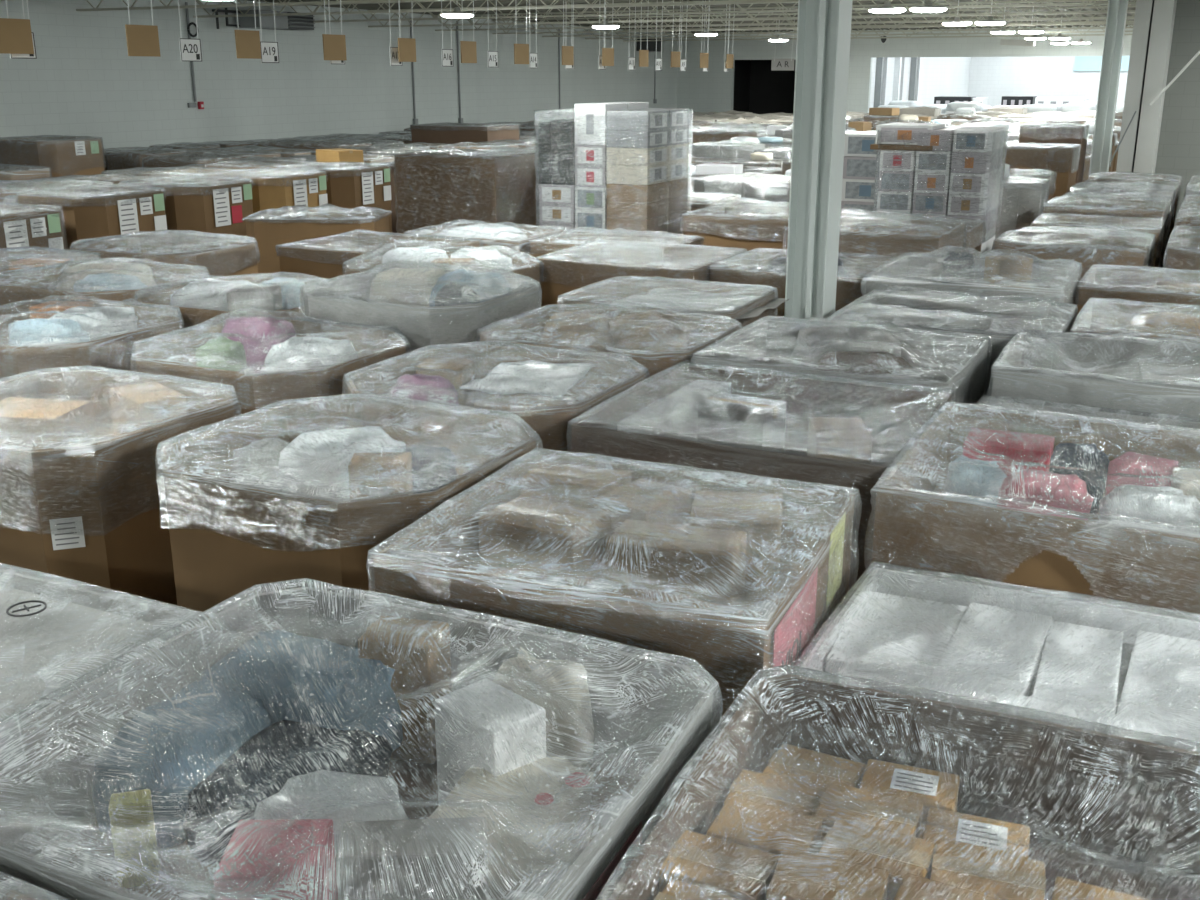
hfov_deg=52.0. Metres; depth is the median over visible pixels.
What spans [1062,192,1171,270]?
box
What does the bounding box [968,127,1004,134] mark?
carton
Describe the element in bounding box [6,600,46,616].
stamp mark
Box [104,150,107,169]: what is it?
box
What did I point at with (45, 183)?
box
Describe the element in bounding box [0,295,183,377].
box
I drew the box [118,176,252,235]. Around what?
box
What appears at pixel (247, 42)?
card
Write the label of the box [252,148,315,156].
box
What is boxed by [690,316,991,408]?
box
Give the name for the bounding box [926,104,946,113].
box
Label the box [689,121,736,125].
box
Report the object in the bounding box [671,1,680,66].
card
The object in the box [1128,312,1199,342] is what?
kraft paper
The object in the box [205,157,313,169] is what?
box
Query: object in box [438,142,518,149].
box
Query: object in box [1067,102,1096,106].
box
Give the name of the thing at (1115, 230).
box
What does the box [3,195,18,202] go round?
box
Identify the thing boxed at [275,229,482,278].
box
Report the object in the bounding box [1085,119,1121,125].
box
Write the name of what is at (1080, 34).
ceiling beam
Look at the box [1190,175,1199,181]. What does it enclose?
box
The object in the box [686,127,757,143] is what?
box
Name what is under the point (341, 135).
box
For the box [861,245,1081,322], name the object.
box
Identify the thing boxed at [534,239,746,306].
box
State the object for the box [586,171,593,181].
picture
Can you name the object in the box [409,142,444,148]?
box
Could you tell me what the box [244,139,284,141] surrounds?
box
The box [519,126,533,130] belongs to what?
box
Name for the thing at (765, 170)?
box
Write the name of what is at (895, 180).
picture
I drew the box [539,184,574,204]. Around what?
carton
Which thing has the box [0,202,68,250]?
box
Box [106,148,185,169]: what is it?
box
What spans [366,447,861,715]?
box
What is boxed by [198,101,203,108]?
fire alarm
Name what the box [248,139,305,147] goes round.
box
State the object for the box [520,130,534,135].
box
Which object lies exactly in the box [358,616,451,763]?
carton
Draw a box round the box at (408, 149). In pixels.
[367,147,428,154]
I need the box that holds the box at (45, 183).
[0,179,112,189]
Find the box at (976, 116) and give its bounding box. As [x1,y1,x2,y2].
[937,112,988,120]
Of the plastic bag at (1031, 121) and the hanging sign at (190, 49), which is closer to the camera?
the hanging sign at (190, 49)
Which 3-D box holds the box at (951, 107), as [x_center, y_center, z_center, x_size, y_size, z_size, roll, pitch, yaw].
[13.852,-12.476,46.850,1.279,1.542,1.113,8,19,25]
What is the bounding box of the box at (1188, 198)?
[1183,195,1199,202]
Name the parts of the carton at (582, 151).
picture panel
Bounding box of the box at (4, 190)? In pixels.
[0,186,30,201]
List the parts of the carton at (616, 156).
panel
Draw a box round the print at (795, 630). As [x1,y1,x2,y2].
[773,567,817,666]
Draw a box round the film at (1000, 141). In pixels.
[873,128,1008,240]
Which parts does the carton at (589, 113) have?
picture panel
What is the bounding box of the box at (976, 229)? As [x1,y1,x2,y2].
[850,211,985,259]
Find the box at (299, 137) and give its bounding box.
[279,136,334,139]
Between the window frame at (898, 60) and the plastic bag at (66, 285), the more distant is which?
the window frame at (898, 60)
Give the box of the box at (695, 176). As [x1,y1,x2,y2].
[691,174,712,184]
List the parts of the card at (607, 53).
rod, rod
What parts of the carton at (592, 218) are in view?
picture panel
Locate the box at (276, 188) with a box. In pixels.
[205,168,327,212]
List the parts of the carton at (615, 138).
panel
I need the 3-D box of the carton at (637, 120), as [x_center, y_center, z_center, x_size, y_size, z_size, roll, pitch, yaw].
[0.367,-3.164,11.789,0.436,0.177,0.502,8,19,25]
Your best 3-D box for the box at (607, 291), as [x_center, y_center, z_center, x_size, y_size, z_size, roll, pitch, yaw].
[0.467,-0.544,8.412,1.275,1.134,1.130,8,19,25]
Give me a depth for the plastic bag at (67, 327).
7.06 m
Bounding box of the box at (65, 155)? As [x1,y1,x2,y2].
[0,135,105,176]
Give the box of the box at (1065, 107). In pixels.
[1060,104,1095,111]
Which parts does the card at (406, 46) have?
rod, rod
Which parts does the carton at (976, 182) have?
picture panel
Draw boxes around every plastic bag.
[8,318,89,345]
[49,306,136,340]
[57,261,156,291]
[73,272,147,291]
[170,278,250,310]
[195,337,248,372]
[254,770,407,856]
[265,336,357,371]
[276,426,405,501]
[369,267,444,306]
[382,246,448,263]
[428,756,593,899]
[443,224,526,239]
[450,248,513,270]
[688,165,695,174]
[730,136,759,143]
[750,152,772,160]
[758,136,782,142]
[766,257,848,277]
[785,169,790,175]
[899,114,918,122]
[931,120,944,123]
[934,119,950,123]
[944,455,1006,506]
[955,107,974,115]
[970,118,1022,122]
[985,122,1009,128]
[997,469,1093,519]
[1004,164,1009,177]
[1019,120,1045,124]
[1088,123,1094,132]
[1099,484,1199,535]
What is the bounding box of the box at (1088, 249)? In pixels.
[991,229,1149,318]
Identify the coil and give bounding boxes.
[187,22,196,36]
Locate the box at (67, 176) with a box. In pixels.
[31,175,85,180]
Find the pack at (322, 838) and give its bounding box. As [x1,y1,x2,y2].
[213,819,337,899]
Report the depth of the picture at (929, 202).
12.33 m
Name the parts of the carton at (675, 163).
panel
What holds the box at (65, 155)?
on the floor
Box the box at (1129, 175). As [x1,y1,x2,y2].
[1088,172,1181,228]
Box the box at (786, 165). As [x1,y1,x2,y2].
[780,159,790,174]
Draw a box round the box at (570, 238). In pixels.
[527,226,703,267]
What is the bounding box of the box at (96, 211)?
[16,184,167,249]
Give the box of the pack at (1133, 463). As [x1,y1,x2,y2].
[1105,452,1178,494]
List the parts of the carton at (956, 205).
picture panel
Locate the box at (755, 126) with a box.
[735,124,766,128]
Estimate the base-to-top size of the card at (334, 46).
1.422 m
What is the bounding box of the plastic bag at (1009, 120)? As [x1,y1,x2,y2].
[970,118,1022,122]
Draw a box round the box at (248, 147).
[226,145,278,150]
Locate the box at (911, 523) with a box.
[864,401,1199,613]
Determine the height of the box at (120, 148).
1.132 m
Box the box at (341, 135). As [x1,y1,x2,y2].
[316,133,370,137]
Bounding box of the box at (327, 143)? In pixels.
[288,139,372,149]
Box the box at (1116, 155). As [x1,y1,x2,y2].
[1112,142,1118,171]
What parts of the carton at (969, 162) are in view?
picture panel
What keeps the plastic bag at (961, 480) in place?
on the box at (911, 523)
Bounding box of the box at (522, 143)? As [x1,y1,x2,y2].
[477,139,534,147]
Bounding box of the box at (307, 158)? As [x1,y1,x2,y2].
[280,155,364,163]
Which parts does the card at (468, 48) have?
rod, rod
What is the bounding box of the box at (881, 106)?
[878,105,908,107]
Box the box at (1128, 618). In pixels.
[794,561,1199,741]
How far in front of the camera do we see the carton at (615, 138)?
11.64 m
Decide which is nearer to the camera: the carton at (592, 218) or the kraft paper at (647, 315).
the kraft paper at (647, 315)
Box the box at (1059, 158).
[1005,142,1080,197]
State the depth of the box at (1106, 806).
2.81 m
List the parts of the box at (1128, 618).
white strip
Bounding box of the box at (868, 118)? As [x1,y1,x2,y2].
[862,115,899,126]
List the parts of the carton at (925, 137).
picture panel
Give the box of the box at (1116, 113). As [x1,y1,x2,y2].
[1093,112,1122,119]
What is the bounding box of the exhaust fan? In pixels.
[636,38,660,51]
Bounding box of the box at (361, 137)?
[348,135,401,140]
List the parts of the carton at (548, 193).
picture panel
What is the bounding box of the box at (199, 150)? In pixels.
[175,147,244,153]
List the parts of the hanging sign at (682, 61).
plate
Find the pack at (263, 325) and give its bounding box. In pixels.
[221,316,295,372]
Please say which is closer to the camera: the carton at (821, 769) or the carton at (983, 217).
the carton at (821, 769)
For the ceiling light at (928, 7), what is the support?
hanging from the ceiling at (478, 3)
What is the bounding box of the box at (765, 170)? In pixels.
[743,166,781,176]
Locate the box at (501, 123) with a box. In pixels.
[490,122,527,124]
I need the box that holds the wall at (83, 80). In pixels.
[0,0,677,148]
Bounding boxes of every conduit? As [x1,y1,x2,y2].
[185,2,196,101]
[410,20,417,124]
[456,21,462,123]
[558,29,560,108]
[653,35,656,102]
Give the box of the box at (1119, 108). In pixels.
[1115,105,1123,111]
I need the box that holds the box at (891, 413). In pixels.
[566,361,956,589]
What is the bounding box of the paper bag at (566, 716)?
[493,647,593,770]
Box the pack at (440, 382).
[391,374,458,405]
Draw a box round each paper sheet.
[460,361,594,397]
[1156,281,1199,292]
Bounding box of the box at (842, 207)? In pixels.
[841,206,868,216]
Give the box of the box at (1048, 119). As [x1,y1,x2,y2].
[1023,116,1079,124]
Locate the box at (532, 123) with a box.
[519,122,533,126]
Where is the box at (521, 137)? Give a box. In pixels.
[519,135,534,139]
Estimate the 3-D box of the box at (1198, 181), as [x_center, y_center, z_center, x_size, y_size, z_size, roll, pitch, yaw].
[8.805,-3.178,17.115,1.319,1.097,1.183,8,19,25]
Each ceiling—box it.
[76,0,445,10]
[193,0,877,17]
[247,0,1135,32]
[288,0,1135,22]
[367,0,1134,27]
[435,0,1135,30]
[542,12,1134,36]
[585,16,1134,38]
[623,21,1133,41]
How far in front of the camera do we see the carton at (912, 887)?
2.30 m
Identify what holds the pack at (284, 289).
on the box at (160, 294)
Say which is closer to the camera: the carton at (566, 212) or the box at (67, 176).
the carton at (566, 212)
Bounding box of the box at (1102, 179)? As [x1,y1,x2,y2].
[1083,177,1179,239]
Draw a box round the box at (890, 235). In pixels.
[783,210,966,258]
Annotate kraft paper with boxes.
[539,322,612,351]
[544,311,612,331]
[609,310,676,352]
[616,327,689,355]
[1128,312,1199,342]
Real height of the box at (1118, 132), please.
1.337 m
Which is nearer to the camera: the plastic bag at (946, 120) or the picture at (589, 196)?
the picture at (589, 196)
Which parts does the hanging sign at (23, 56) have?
plate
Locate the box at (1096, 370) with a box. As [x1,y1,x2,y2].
[986,329,1199,417]
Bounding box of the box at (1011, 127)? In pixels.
[1009,126,1018,131]
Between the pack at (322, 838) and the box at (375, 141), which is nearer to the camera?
the pack at (322, 838)
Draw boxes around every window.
[869,57,970,107]
[1074,56,1129,70]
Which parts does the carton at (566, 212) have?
picture panel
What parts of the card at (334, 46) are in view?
rod, rod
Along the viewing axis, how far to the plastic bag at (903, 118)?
28.97 m
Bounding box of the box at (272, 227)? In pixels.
[242,203,391,273]
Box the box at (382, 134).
[364,133,399,136]
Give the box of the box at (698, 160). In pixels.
[692,156,744,163]
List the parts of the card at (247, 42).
rod, rod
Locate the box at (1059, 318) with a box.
[828,286,1077,393]
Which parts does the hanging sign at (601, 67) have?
rod, plate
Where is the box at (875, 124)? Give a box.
[872,119,936,130]
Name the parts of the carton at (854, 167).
picture panel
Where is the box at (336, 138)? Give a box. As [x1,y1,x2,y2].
[305,137,359,140]
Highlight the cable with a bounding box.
[1110,111,1136,161]
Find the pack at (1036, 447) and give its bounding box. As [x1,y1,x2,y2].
[962,428,1054,475]
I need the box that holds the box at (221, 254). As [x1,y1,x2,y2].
[70,230,259,278]
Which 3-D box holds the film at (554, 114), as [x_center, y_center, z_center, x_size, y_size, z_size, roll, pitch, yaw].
[0.147,-2.750,12.329,1.274,1.270,1.121,8,19,25]
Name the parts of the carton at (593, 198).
picture panel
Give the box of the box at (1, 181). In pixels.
[0,180,38,184]
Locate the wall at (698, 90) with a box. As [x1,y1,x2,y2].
[677,25,1132,112]
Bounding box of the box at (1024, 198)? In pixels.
[995,176,1048,237]
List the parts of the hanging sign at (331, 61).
rod, plate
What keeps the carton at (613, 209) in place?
on the carton at (647, 224)
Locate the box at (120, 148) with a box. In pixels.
[104,147,171,150]
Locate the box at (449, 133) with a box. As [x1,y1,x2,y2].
[410,122,519,143]
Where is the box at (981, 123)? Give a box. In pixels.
[954,122,986,126]
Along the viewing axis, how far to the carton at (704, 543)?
3.79 m
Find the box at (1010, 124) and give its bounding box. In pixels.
[1008,123,1019,129]
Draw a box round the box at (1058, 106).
[1036,103,1060,111]
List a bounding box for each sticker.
[534,793,553,804]
[564,772,589,786]
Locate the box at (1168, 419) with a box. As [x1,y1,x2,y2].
[972,395,1199,433]
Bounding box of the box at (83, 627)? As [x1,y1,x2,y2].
[0,563,201,720]
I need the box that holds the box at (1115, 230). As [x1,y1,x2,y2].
[1021,226,1155,269]
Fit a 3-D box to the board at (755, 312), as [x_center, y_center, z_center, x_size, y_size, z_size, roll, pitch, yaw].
[0.662,-0.980,8.227,1.002,0.061,0.802,8,19,25]
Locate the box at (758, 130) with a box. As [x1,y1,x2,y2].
[746,129,766,132]
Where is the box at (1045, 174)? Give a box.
[1008,168,1056,200]
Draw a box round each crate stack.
[934,96,975,103]
[972,98,987,105]
[1001,96,1036,105]
[1035,97,1088,104]
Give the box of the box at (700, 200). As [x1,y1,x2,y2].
[687,192,740,211]
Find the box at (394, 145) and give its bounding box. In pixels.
[360,143,429,149]
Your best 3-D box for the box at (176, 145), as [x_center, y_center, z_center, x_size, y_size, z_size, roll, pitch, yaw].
[-8.511,-5.736,25.365,1.319,1.179,1.183,8,19,25]
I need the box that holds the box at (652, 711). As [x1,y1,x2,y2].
[0,578,722,899]
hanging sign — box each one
[6,0,36,58]
[178,0,201,61]
[259,0,278,62]
[328,0,344,63]
[389,0,402,65]
[441,0,453,66]
[487,0,497,66]
[529,0,537,67]
[565,0,573,68]
[599,0,605,69]
[628,0,635,69]
[655,0,662,70]
[680,0,687,70]
[703,0,709,71]
[724,4,729,71]
[771,20,794,69]
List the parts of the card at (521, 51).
rod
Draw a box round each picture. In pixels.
[552,190,560,199]
[552,209,560,218]
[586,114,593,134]
[586,150,593,160]
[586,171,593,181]
[586,193,593,204]
[586,216,593,226]
[655,114,661,125]
[655,133,661,143]
[655,150,661,160]
[655,168,661,179]
[675,165,681,175]
[676,113,682,123]
[676,131,682,140]
[676,148,681,157]
[859,185,870,196]
[860,163,872,173]
[862,140,873,150]
[890,197,898,206]
[891,176,899,186]
[893,155,901,165]
[897,130,911,139]
[925,198,933,208]
[927,178,935,187]
[928,156,937,166]
[930,135,938,145]
[961,200,969,210]
[963,179,971,188]
[964,157,973,167]
[966,136,975,146]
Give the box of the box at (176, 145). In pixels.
[149,142,219,148]
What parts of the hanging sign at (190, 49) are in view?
rod, plate, rod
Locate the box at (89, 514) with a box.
[0,365,241,604]
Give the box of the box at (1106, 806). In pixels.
[596,665,1199,899]
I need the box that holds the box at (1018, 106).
[993,105,1019,107]
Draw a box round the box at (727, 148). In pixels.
[688,140,765,157]
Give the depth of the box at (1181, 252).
10.37 m
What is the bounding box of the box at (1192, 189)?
[1184,184,1199,197]
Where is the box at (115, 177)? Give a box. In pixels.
[70,170,197,183]
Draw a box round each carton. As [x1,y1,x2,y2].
[0,397,97,450]
[9,258,76,270]
[109,381,187,437]
[226,286,282,311]
[316,148,363,164]
[348,452,412,500]
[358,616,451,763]
[416,358,473,407]
[432,258,474,265]
[434,679,545,799]
[479,496,610,594]
[520,463,630,508]
[538,122,551,183]
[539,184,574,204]
[539,204,576,224]
[540,223,574,230]
[551,119,575,184]
[575,103,626,144]
[575,144,607,166]
[575,166,606,187]
[575,187,606,210]
[575,209,606,231]
[594,478,691,534]
[603,102,648,109]
[606,163,667,184]
[606,182,667,202]
[606,199,667,218]
[606,215,666,236]
[606,519,746,616]
[607,109,668,130]
[607,129,668,147]
[607,146,667,165]
[617,379,730,440]
[635,108,688,128]
[654,879,739,899]
[659,830,778,899]
[667,178,687,198]
[667,195,687,213]
[667,210,686,236]
[668,144,688,161]
[668,160,687,180]
[669,127,688,145]
[689,490,781,609]
[695,163,742,173]
[697,392,785,452]
[707,796,821,857]
[724,770,827,815]
[762,744,865,788]
[766,848,888,899]
[767,125,792,134]
[807,417,871,463]
[814,783,922,847]
[819,818,935,899]
[841,179,874,201]
[841,201,873,210]
[843,156,875,179]
[844,131,876,156]
[848,121,871,130]
[860,759,959,838]
[869,108,899,115]
[875,123,945,144]
[877,191,913,212]
[878,170,914,191]
[879,150,916,170]
[894,873,999,899]
[912,192,948,214]
[912,213,946,215]
[914,172,950,193]
[915,151,953,172]
[916,116,930,122]
[917,128,961,150]
[923,808,1029,858]
[930,841,1045,899]
[944,126,969,128]
[947,193,989,215]
[947,214,988,231]
[949,171,992,194]
[951,151,992,173]
[953,128,996,151]
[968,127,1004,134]
[981,234,986,252]
[983,255,1032,288]
[986,236,994,250]
[1052,877,1149,899]
[1136,362,1199,389]
[1171,467,1199,501]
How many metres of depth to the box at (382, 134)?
31.10 m
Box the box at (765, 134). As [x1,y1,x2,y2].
[758,133,774,136]
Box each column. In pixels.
[784,0,852,318]
[1088,0,1128,177]
[1116,0,1176,174]
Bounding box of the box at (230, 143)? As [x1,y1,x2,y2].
[197,140,259,147]
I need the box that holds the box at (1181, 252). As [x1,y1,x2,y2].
[1163,236,1199,271]
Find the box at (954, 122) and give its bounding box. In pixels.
[931,119,969,125]
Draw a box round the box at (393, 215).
[383,162,396,235]
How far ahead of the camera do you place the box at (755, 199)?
14.85 m
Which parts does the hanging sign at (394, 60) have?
rod, plate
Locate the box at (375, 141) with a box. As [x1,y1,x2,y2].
[353,139,403,144]
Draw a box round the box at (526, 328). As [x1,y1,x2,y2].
[474,304,741,376]
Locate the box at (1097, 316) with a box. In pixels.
[1070,298,1199,345]
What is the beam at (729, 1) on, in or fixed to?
attached to the ceiling at (478, 3)
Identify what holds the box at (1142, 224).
on the floor
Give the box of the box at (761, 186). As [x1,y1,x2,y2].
[693,172,790,201]
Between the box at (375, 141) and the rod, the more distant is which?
the box at (375, 141)
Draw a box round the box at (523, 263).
[342,239,543,282]
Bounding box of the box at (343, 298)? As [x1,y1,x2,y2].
[299,261,541,350]
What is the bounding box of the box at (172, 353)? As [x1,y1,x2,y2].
[130,307,410,413]
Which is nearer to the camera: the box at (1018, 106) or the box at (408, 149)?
the box at (408, 149)
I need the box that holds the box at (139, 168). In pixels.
[101,167,179,173]
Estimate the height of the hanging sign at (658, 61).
1.516 m
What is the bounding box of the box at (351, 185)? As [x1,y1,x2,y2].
[278,162,391,234]
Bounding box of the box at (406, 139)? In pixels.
[383,135,411,143]
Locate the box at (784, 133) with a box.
[775,128,792,137]
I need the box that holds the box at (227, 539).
[155,393,542,611]
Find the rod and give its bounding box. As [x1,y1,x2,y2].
[1150,51,1199,104]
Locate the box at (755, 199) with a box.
[741,197,769,201]
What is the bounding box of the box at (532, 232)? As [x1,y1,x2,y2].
[404,219,565,256]
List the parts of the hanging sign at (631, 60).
rod, plate, rod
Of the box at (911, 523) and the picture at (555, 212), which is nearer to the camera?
the box at (911, 523)
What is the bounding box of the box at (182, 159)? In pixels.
[142,152,241,168]
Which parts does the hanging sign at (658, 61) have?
plate, rod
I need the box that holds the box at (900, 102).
[888,100,921,106]
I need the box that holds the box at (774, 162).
[730,158,789,167]
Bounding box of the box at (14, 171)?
[0,164,51,179]
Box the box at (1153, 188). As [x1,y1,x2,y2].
[1070,182,1175,270]
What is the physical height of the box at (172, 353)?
1.206 m
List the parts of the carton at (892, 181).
picture panel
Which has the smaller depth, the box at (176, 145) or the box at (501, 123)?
the box at (176, 145)
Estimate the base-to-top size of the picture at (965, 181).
0.101 m
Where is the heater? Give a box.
[212,8,314,29]
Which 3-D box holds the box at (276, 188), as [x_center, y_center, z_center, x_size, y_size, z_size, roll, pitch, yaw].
[-4.260,-2.920,15.881,1.309,1.323,1.312,8,19,25]
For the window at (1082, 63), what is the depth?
66.13 m
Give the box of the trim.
[1132,0,1154,171]
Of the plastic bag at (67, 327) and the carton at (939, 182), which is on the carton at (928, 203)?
the carton at (939, 182)
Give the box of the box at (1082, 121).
[1067,118,1090,123]
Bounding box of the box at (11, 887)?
[0,871,68,899]
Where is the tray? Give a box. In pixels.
[870,144,932,150]
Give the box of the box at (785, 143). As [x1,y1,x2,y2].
[760,141,791,146]
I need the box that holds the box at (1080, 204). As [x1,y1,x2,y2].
[1042,194,1167,270]
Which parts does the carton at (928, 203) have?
picture panel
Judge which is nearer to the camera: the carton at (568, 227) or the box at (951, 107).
the carton at (568, 227)
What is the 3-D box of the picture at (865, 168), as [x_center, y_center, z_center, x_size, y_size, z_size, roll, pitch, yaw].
[3.140,-3.317,14.487,0.140,0.128,0.002,8,19,25]
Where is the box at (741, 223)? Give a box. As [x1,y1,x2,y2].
[680,199,842,251]
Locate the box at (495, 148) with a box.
[486,147,534,149]
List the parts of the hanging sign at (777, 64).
plate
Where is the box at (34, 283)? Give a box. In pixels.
[0,257,209,304]
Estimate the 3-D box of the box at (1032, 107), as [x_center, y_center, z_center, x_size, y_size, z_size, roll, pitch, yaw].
[16.241,-12.094,45.722,1.277,1.469,1.095,8,19,25]
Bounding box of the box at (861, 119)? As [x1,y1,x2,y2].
[848,118,862,121]
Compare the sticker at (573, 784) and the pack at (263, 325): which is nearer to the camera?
the sticker at (573, 784)
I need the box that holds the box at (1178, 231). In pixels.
[1164,226,1199,270]
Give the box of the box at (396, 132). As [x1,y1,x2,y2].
[379,131,410,134]
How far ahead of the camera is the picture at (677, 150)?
12.23 m
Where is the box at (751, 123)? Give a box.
[751,123,776,125]
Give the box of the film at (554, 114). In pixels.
[534,108,692,236]
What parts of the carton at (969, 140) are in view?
picture panel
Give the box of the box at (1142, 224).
[1030,213,1163,270]
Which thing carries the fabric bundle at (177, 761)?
in the box at (652, 711)
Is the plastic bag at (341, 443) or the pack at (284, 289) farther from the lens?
the pack at (284, 289)
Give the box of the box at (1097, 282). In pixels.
[1075,264,1199,312]
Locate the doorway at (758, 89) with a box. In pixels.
[733,60,795,113]
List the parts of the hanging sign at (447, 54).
rod, plate, rod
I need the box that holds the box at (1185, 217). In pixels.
[1174,209,1199,226]
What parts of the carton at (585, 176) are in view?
picture panel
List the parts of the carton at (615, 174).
panel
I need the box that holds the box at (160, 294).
[133,272,327,327]
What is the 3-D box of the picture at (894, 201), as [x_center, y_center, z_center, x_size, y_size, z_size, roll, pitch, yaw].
[2.988,-2.516,12.483,0.086,0.101,0.002,8,19,25]
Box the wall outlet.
[187,103,195,107]
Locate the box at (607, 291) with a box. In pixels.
[557,276,777,326]
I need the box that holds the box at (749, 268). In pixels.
[706,248,896,316]
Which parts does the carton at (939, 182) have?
picture panel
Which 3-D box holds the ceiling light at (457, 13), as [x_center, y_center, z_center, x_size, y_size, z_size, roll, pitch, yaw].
[-2.507,-7.915,21.547,0.600,0.635,0.600,8,19,25]
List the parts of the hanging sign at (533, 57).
plate, rod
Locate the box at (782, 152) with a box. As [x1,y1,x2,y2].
[753,147,791,158]
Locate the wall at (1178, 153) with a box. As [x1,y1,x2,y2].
[1155,0,1199,225]
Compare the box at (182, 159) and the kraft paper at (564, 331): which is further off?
the box at (182, 159)
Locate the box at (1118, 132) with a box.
[1113,128,1120,138]
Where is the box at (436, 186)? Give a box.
[394,148,535,235]
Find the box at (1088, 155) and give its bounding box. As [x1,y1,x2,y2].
[1082,153,1090,181]
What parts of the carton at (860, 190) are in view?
picture panel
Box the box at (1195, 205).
[1180,201,1199,209]
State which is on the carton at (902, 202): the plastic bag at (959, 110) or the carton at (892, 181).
the carton at (892, 181)
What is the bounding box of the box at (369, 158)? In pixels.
[363,154,393,162]
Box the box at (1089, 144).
[1086,139,1112,171]
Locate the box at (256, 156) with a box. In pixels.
[212,156,279,162]
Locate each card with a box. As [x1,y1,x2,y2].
[0,0,33,53]
[108,789,159,887]
[125,0,160,56]
[234,0,260,58]
[322,0,346,60]
[398,0,415,61]
[460,0,476,62]
[514,0,528,63]
[562,0,573,64]
[602,0,613,65]
[639,0,648,66]
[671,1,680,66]
[700,0,709,67]
[726,4,734,68]
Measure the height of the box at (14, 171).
1.225 m
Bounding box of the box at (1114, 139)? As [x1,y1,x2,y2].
[1087,133,1117,171]
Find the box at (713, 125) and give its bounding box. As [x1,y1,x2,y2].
[697,124,753,129]
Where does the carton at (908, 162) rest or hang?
on the carton at (892, 181)
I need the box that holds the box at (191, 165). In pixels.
[178,164,205,167]
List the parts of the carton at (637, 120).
panel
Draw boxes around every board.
[609,288,788,318]
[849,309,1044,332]
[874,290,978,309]
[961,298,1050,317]
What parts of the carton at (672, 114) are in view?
panel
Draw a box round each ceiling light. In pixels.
[440,0,472,17]
[592,20,618,28]
[695,14,716,35]
[769,20,787,41]
[868,1,905,12]
[909,0,946,11]
[942,0,971,25]
[975,0,1004,24]
[991,7,1015,33]
[1018,7,1043,33]
[1025,21,1045,39]
[1049,20,1070,39]
[1051,25,1068,43]
[1072,29,1090,43]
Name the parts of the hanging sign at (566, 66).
rod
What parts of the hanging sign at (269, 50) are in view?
rod, plate, rod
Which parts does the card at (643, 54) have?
rod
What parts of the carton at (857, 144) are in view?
picture panel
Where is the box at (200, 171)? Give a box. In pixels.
[157,167,259,177]
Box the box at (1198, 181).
[1184,180,1199,196]
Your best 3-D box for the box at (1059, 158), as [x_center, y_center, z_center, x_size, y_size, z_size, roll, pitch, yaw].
[6.483,-3.781,18.344,1.080,1.534,1.182,8,19,25]
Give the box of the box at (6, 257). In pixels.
[0,246,100,273]
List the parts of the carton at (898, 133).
picture panel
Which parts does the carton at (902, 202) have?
picture panel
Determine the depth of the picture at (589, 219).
12.01 m
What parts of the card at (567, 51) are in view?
rod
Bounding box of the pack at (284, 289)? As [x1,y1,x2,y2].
[262,277,304,309]
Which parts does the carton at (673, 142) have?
panel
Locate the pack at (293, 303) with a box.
[285,284,303,309]
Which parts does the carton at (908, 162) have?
picture panel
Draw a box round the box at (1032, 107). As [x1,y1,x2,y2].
[1020,104,1056,112]
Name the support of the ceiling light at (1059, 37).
hanging from the ceiling at (478, 3)
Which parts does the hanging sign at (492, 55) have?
rod, plate, rod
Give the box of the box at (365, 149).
[310,147,384,154]
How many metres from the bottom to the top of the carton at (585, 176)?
0.197 m
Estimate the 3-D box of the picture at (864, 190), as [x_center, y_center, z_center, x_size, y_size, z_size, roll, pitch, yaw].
[3.140,-3.069,14.563,0.140,0.128,0.002,8,19,25]
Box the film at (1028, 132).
[1018,123,1089,183]
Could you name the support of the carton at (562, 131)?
on the carton at (548, 193)
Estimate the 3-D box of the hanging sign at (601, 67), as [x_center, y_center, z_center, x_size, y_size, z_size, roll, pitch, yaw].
[0.043,-7.702,22.354,0.014,1.504,0.311,7,18,23]
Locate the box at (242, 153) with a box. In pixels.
[203,150,281,157]
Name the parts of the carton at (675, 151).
panel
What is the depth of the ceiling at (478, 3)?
32.04 m
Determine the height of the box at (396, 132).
1.095 m
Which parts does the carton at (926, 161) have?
picture panel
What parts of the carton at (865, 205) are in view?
picture panel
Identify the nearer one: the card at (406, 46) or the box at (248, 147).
the card at (406, 46)
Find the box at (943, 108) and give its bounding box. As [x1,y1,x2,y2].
[914,105,945,113]
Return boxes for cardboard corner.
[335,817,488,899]
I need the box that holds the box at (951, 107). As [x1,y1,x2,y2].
[945,102,982,115]
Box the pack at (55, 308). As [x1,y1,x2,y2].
[29,301,93,318]
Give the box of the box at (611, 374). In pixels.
[342,341,649,450]
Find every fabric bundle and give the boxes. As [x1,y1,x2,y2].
[92,678,272,847]
[182,720,392,863]
[202,630,402,750]
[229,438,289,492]
[404,445,456,493]
[429,269,510,306]
[435,282,479,305]
[790,326,900,369]
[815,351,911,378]
[941,251,974,284]
[1049,443,1109,513]
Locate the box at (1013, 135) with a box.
[1008,130,1018,140]
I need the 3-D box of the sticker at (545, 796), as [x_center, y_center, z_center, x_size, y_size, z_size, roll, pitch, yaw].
[-0.121,0.754,2.665,0.043,0.007,0.043,-10,20,-30]

